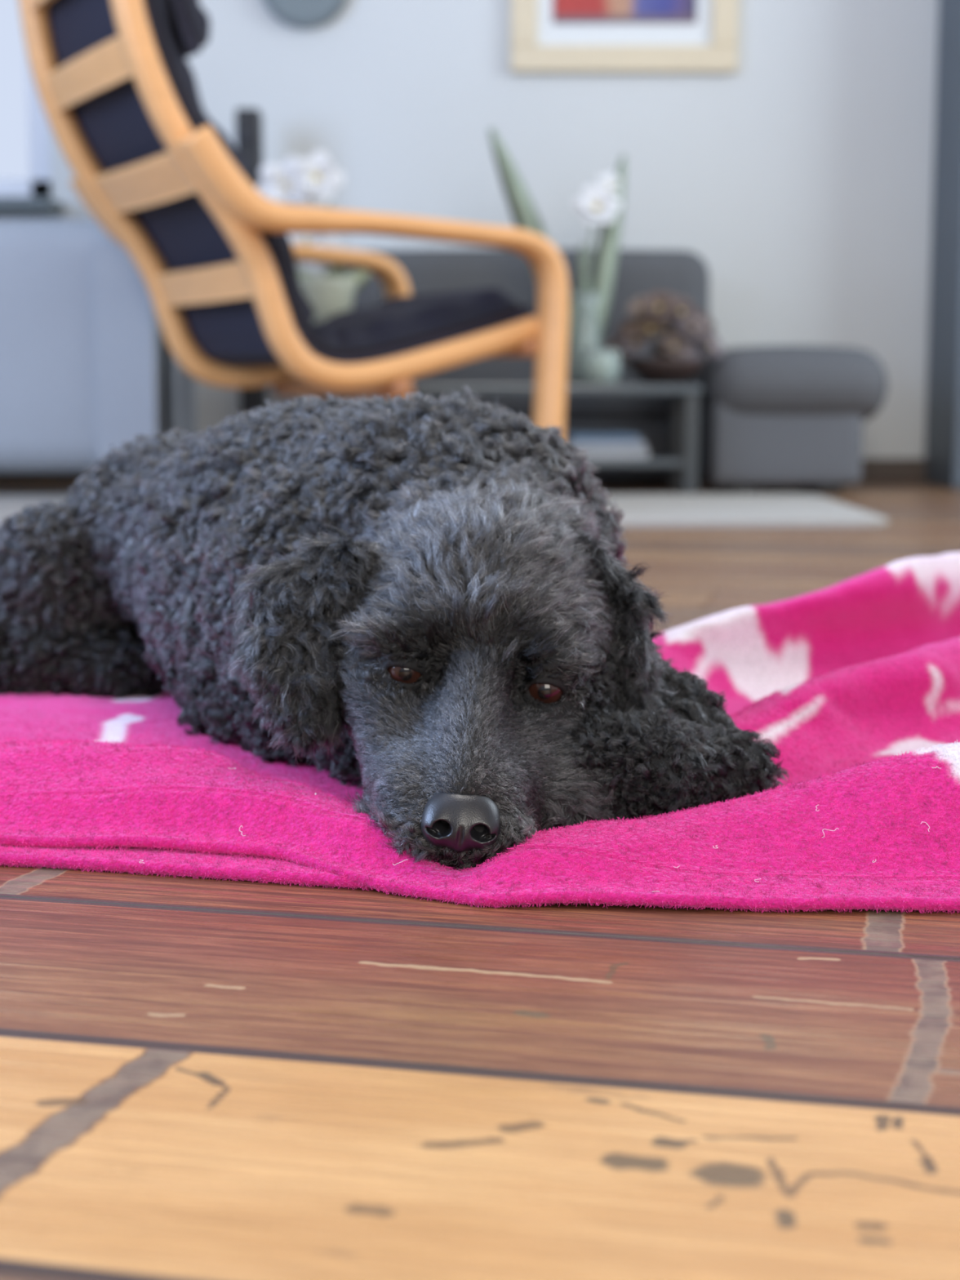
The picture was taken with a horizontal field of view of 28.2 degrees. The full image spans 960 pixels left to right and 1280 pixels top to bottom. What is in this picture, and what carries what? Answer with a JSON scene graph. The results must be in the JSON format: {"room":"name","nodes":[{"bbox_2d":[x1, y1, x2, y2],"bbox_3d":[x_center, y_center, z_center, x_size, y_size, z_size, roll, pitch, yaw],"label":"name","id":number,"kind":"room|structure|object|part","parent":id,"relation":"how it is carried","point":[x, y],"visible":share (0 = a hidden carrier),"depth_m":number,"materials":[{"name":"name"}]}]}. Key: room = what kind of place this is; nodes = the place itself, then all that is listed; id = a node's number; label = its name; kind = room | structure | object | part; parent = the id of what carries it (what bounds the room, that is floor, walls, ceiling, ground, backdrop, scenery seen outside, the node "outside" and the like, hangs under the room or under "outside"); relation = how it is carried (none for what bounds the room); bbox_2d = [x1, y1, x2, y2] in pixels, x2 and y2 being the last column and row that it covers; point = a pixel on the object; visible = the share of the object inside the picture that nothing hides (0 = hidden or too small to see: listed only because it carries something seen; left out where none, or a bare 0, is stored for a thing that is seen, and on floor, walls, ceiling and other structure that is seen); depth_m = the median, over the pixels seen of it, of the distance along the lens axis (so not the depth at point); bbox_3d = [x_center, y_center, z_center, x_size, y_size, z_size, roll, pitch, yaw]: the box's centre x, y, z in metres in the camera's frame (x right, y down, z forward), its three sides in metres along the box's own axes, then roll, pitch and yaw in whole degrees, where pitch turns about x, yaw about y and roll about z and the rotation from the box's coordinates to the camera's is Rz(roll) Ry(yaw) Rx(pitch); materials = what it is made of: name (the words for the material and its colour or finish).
{"room":"living room","nodes":[
{"label":"living room","id":0,"kind":"room"},
{"bbox_2d":[0,0,938,458],"bbox_3d":[-0.050,-1.692,4.676,5.300,2.600,0.120,0,8,0],"label":"wall","id":1,"kind":"structure","parent":0,"point":[801,175],"depth_m":4.68,"materials":[{"name":"grey paint"}]},
{"bbox_2d":[0,0,64,214],"bbox_3d":[-1.602,-1.757,4.571,1.156,1.443,0.250,0,8,0],"label":"window","id":2,"kind":"structure","parent":1,"relation":"in","point":[25,179],"depth_m":4.71,"materials":[{"name":"white glass"}]},
{"bbox_3d":[-1.393,-1.784,4.663,0.558,1.293,0.006,0,8,0],"label":"pane","id":3,"kind":"part","parent":2,"relation":"part of","materials":[{"name":"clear glass"}]},
{"bbox_3d":[-1.602,-1.784,4.663,1.096,1.413,0.060,0,8,0],"label":"frame","id":4,"kind":"part","parent":2,"relation":"part of","materials":[{"name":"white"}]},
{"bbox_3d":[-1.602,-1.055,4.651,1.156,0.030,0.220,0,8,0],"label":"sill","id":5,"kind":"part","parent":2,"relation":"part of","materials":[{"name":"grey stone"}]},
{"bbox_2d":[263,0,347,28],"bbox_3d":[-0.423,-1.593,4.610,0.221,0.221,0.036,0,8,0],"label":"wall clock","id":6,"kind":"object","parent":1,"relation":"attached to","point":[301,14],"visible":1,"depth_m":4.61,"materials":[{"name":"grey"}]},
{"bbox_2d":[0,458,927,483],"bbox_3d":[0.300,-0.423,4.774,3.800,0.060,0.024,0,8,0],"label":"baseboard","id":7,"kind":"structure","parent":1,"relation":"attached to","point":[873,470],"depth_m":4.76,"materials":[{"name":"wood"}]},
{"bbox_2d":[510,0,737,72],"bbox_3d":[0.349,-1.599,4.614,0.550,0.440,0.024,0,8,0],"label":"picture frame","id":8,"kind":"object","parent":1,"relation":"attached to","point":[547,36],"visible":1,"depth_m":4.63,"materials":[{"name":"beige wood"}]},
{"bbox_3d":[0.105,-1.599,4.614,0.062,0.316,0.024,0,8,0],"label":"frame rail","id":9,"kind":"part","parent":8,"relation":"part of","materials":[{"name":"beige wood"}]},
{"bbox_3d":[0.349,-1.412,4.640,0.550,0.062,0.024,0,8,0],"label":"frame rail","id":10,"kind":"part","parent":8,"relation":"part of","materials":[{"name":"beige wood"}]},
{"bbox_2d":[552,0,697,23],"bbox_3d":[0.351,-1.597,4.616,0.349,0.205,0.002,0,8,0],"label":"print","id":11,"kind":"object","parent":8,"relation":"attached to","point":[564,11],"depth_m":4.62},
{"bbox_3d":[0.593,-1.599,4.614,0.062,0.316,0.024,0,8,0],"label":"frame rail","id":12,"kind":"part","parent":8,"relation":"part of","materials":[{"name":"beige wood"}]},
{"bbox_2d":[924,0,959,488],"bbox_3d":[1.572,-1.416,4.501,0.920,2.100,0.300,0,8,0],"label":"door","id":13,"kind":"structure","parent":1,"relation":"in","point":[942,440],"depth_m":4.54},
{"bbox_2d":[0,483,959,1279],"bbox_3d":[-0.012,0.080,1.319,7.465,0.012,7.856,0,8,0],"label":"floor","id":14,"kind":"structure","parent":0,"point":[201,1078],"depth_m":0.69,"materials":[{"name":"brown wood"}]},
{"bbox_2d":[235,108,266,414],"bbox_3d":[-0.544,-0.809,4.553,0.200,0.881,0.200,0,8,0],"label":"loudspeaker","id":15,"kind":"object","parent":14,"relation":"on","point":[248,122],"visible":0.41,"depth_m":4.46,"materials":[{"name":"black"}]},
{"bbox_2d":[255,149,370,400],"bbox_3d":[-0.345,-0.695,4.214,0.221,0.749,0.222,4,8,25],"label":"flower vase","id":16,"kind":"object","parent":14,"relation":"on","point":[296,181],"visible":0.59,"depth_m":4.14,"materials":[{"name":"grey"}]},
{"bbox_3d":[-0.419,-0.983,4.145,0.021,0.022,0.022,0,8,0],"label":"flower","id":17,"kind":"part","parent":16,"relation":"part of","materials":[{"name":"white plant"}]},
{"bbox_3d":[-0.374,-0.870,4.160,0.022,0.023,0.023,0,8,0],"label":"flower","id":18,"kind":"part","parent":16,"relation":"part of","materials":[{"name":"white plant"}]},
{"bbox_3d":[-0.356,-1.002,4.144,0.019,0.020,0.020,0,8,0],"label":"flower","id":19,"kind":"part","parent":16,"relation":"part of","materials":[{"name":"white plant"}]},
{"bbox_3d":[-0.345,-0.744,4.208,0.148,0.105,0.148,0,8,0],"label":"pot","id":20,"kind":"part","parent":16,"relation":"part of","materials":[{"name":"grey ceramic"}]},
{"bbox_3d":[-0.368,-0.897,4.188,0.098,0.276,0.007,0,8,0],"label":"stem","id":21,"kind":"part","parent":16,"relation":"part of","materials":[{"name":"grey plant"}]},
{"bbox_2d":[0,493,888,527],"bbox_3d":[-0.721,-0.254,3.699,2.878,0.011,0.800,0,8,0],"label":"rug","id":22,"kind":"object","parent":14,"relation":"on","point":[641,510],"visible":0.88,"depth_m":3.56,"materials":[{"name":"white fabric"}]},
{"bbox_2d":[0,218,195,472],"bbox_3d":[-1.347,-0.616,4.196,1.360,0.573,0.580,0,8,0],"label":"cabinet","id":23,"kind":"object","parent":22,"relation":"on","point":[87,365],"visible":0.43,"depth_m":3.92,"materials":[{"name":"grey fabric"}]},
{"bbox_3d":[-0.727,-0.616,4.185,0.120,0.490,0.560,0,8,0],"label":"armrest","id":24,"kind":"part","parent":23,"relation":"part of","materials":[{"name":"grey fabric"}]},
{"bbox_2d":[17,0,569,444],"bbox_3d":[-0.368,-0.743,3.541,0.817,1.006,0.743,-4,9,-27],"label":"armchair","id":25,"kind":"object","parent":22,"relation":"on","point":[215,257],"visible":0.91,"depth_m":3.40,"materials":[{"name":"brown wood"}]},
{"bbox_3d":[-0.501,-0.888,3.767,0.799,0.776,0.058,-4,9,-27],"label":"rail","id":26,"kind":"part","parent":25,"relation":"part of","materials":[{"name":"brown wood"}]},
{"bbox_2d":[46,0,315,351],"bbox_3d":[-0.553,-0.879,3.427,0.531,0.707,0.636,0,8,0],"label":"cushion","id":27,"kind":"object","parent":25,"relation":"on","point":[218,268],"depth_m":3.35,"materials":[{"name":"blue fabric"}]},
{"bbox_2d":[169,0,209,58],"bbox_3d":[-0.594,-1.111,3.375,0.095,0.227,0.515,-4,9,-27],"label":"headrest pillow","id":28,"kind":"object","parent":25,"relation":"on","point":[189,24],"depth_m":3.16,"materials":[{"name":"black fabric"}]},
{"bbox_3d":[-0.471,-0.611,3.882,0.709,0.653,0.078,-4,9,-27],"label":"arm frame","id":29,"kind":"part","parent":25,"relation":"part of","materials":[{"name":"brown wood"}]},
{"bbox_3d":[-0.250,-0.822,3.277,0.799,0.776,0.058,-4,9,-27],"label":"rail","id":30,"kind":"part","parent":25,"relation":"part of","materials":[{"name":"brown wood"}]},
{"bbox_2d":[201,288,532,366],"bbox_3d":[-0.231,-0.593,3.632,0.450,0.140,0.555,-4,9,-27],"label":"seat cushion","id":31,"kind":"object","parent":25,"relation":"on","point":[456,327],"depth_m":3.43,"materials":[{"name":"black fabric"}]},
{"bbox_3d":[-0.169,-0.532,3.295,0.709,0.653,0.078,-4,9,-27],"label":"arm frame","id":32,"kind":"part","parent":25,"relation":"part of","materials":[{"name":"brown wood"}]},
{"bbox_2d":[0,551,959,914],"bbox_3d":[0.039,0.016,1.341,1.518,0.109,0.923,0,8,0],"label":"blanket","id":33,"kind":"object","parent":14,"relation":"on","point":[855,681],"visible":0.62,"depth_m":1.00,"materials":[{"name":"pink fabric"}]},
{"bbox_2d":[0,384,790,871],"bbox_3d":[-0.174,-0.049,1.341,0.305,0.230,0.891,-6,10,-39],"label":"dog","id":34,"kind":"object","parent":33,"relation":"on","point":[428,604],"visible":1,"depth_m":1.06},
{"bbox_2d":[410,384,702,493],"bbox_3d":[0.158,-0.448,4.269,0.639,0.244,0.300,0,8,0],"label":"coffee table","id":35,"kind":"object","parent":14,"relation":"on","point":[683,460],"visible":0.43,"depth_m":4.12,"materials":[{"name":"grey wood"}]},
{"bbox_2d":[488,127,626,384],"bbox_3d":[0.170,-0.843,4.206,0.304,0.554,0.101,0,8,0],"label":"flower vase","id":36,"kind":"object","parent":35,"relation":"on","point":[604,204],"visible":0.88,"depth_m":4.21,"materials":[{"name":"green plant"}]},
{"bbox_3d":[0.241,-0.761,4.226,0.030,0.345,0.008,0,8,0],"label":"stem","id":37,"kind":"part","parent":36,"relation":"part of","materials":[{"name":"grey plant"}]},
{"bbox_3d":[0.255,-0.948,4.183,0.017,0.018,0.018,0,8,0],"label":"flower","id":38,"kind":"part","parent":36,"relation":"part of","materials":[{"name":"white plant"}]},
{"bbox_2d":[580,349,621,384],"bbox_3d":[0.263,-0.595,4.158,0.088,0.075,0.088,0,8,0],"label":"glass","id":39,"kind":"object","parent":35,"relation":"on","point":[598,366],"visible":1,"depth_m":4.12,"materials":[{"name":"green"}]},
{"bbox_2d":[568,447,648,458],"bbox_3d":[0.283,-0.420,4.272,0.172,0.022,0.220,0,8,0],"label":"magazine","id":40,"kind":"object","parent":35,"relation":"on","point":[593,453],"visible":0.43,"depth_m":4.16,"materials":[{"name":"grey paper"}]},
{"bbox_2d":[564,439,645,448],"bbox_3d":[0.273,-0.440,4.270,0.168,0.016,0.220,0,8,-3],"label":"magazine","id":41,"kind":"object","parent":40,"relation":"on","point":[581,444],"visible":0.54,"depth_m":4.16,"materials":[{"name":"grey paper"}]},
{"bbox_2d":[564,431,639,440],"bbox_3d":[0.263,-0.456,4.268,0.152,0.014,0.220,-1,8,-6],"label":"magazine","id":42,"kind":"object","parent":41,"relation":"on","point":[571,436],"visible":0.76,"depth_m":4.16,"materials":[{"name":"blue paper"}]},
{"bbox_2d":[584,454,684,466],"bbox_3d":[0.158,-0.401,4.275,0.589,0.016,0.270,0,8,0],"label":"shelf","id":43,"kind":"object","parent":35,"relation":"attached to","point":[653,460],"depth_m":4.14,"materials":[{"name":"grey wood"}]},
{"bbox_2d":[606,290,723,384],"bbox_3d":[0.408,-0.673,4.248,0.270,0.205,0.184,0,8,0],"label":"flower bowl","id":44,"kind":"object","parent":35,"relation":"on","point":[677,360],"visible":0.99,"depth_m":4.20,"materials":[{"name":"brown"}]},
{"bbox_3d":[0.392,-0.730,4.188,0.013,0.014,0.014,0,8,0],"label":"flower","id":45,"kind":"part","parent":44,"relation":"part of","materials":[{"name":"brown plant"}]},
{"bbox_2d":[626,357,706,384],"bbox_3d":[0.414,-0.599,4.258,0.184,0.057,0.184,0,8,0],"label":"bowl","id":46,"kind":"object","parent":35,"relation":"on","point":[651,371],"depth_m":4.20,"materials":[{"name":"brown"}]},
{"bbox_3d":[0.458,-0.455,4.399,0.030,0.224,0.030,0,8,0],"label":"leg","id":47,"kind":"part","parent":35,"relation":"part of","materials":[{"name":"black wood"}]},
{"bbox_3d":[0.458,-0.420,4.141,0.030,0.224,0.030,0,8,0],"label":"leg","id":48,"kind":"part","parent":35,"relation":"part of","materials":[{"name":"grey metal"}]},
{"bbox_2d":[337,248,888,494],"bbox_3d":[0.296,-0.644,4.522,1.338,0.563,0.456,3,8,18],"label":"sofa","id":49,"kind":"object","parent":14,"relation":"on","point":[769,415],"visible":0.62,"depth_m":4.39,"materials":[{"name":"grey fabric"}]},
{"bbox_3d":[0.088,-0.722,4.595,0.917,0.428,0.177,0,8,0],"label":"backrest","id":50,"kind":"part","parent":49,"relation":"part of","materials":[{"name":"grey fabric"}]},
{"bbox_3d":[0.685,-0.460,4.408,0.335,0.190,0.340,0,8,0],"label":"seat","id":51,"kind":"part","parent":49,"relation":"part of","materials":[{"name":"grey fabric"}]},
{"bbox_2d":[694,345,888,421],"bbox_3d":[0.710,-0.585,4.391,0.405,0.184,0.397,0,8,0],"label":"seat cushion","id":52,"kind":"object","parent":49,"relation":"on","point":[767,383],"depth_m":4.21,"materials":[{"name":"grey fabric"}]}
]}

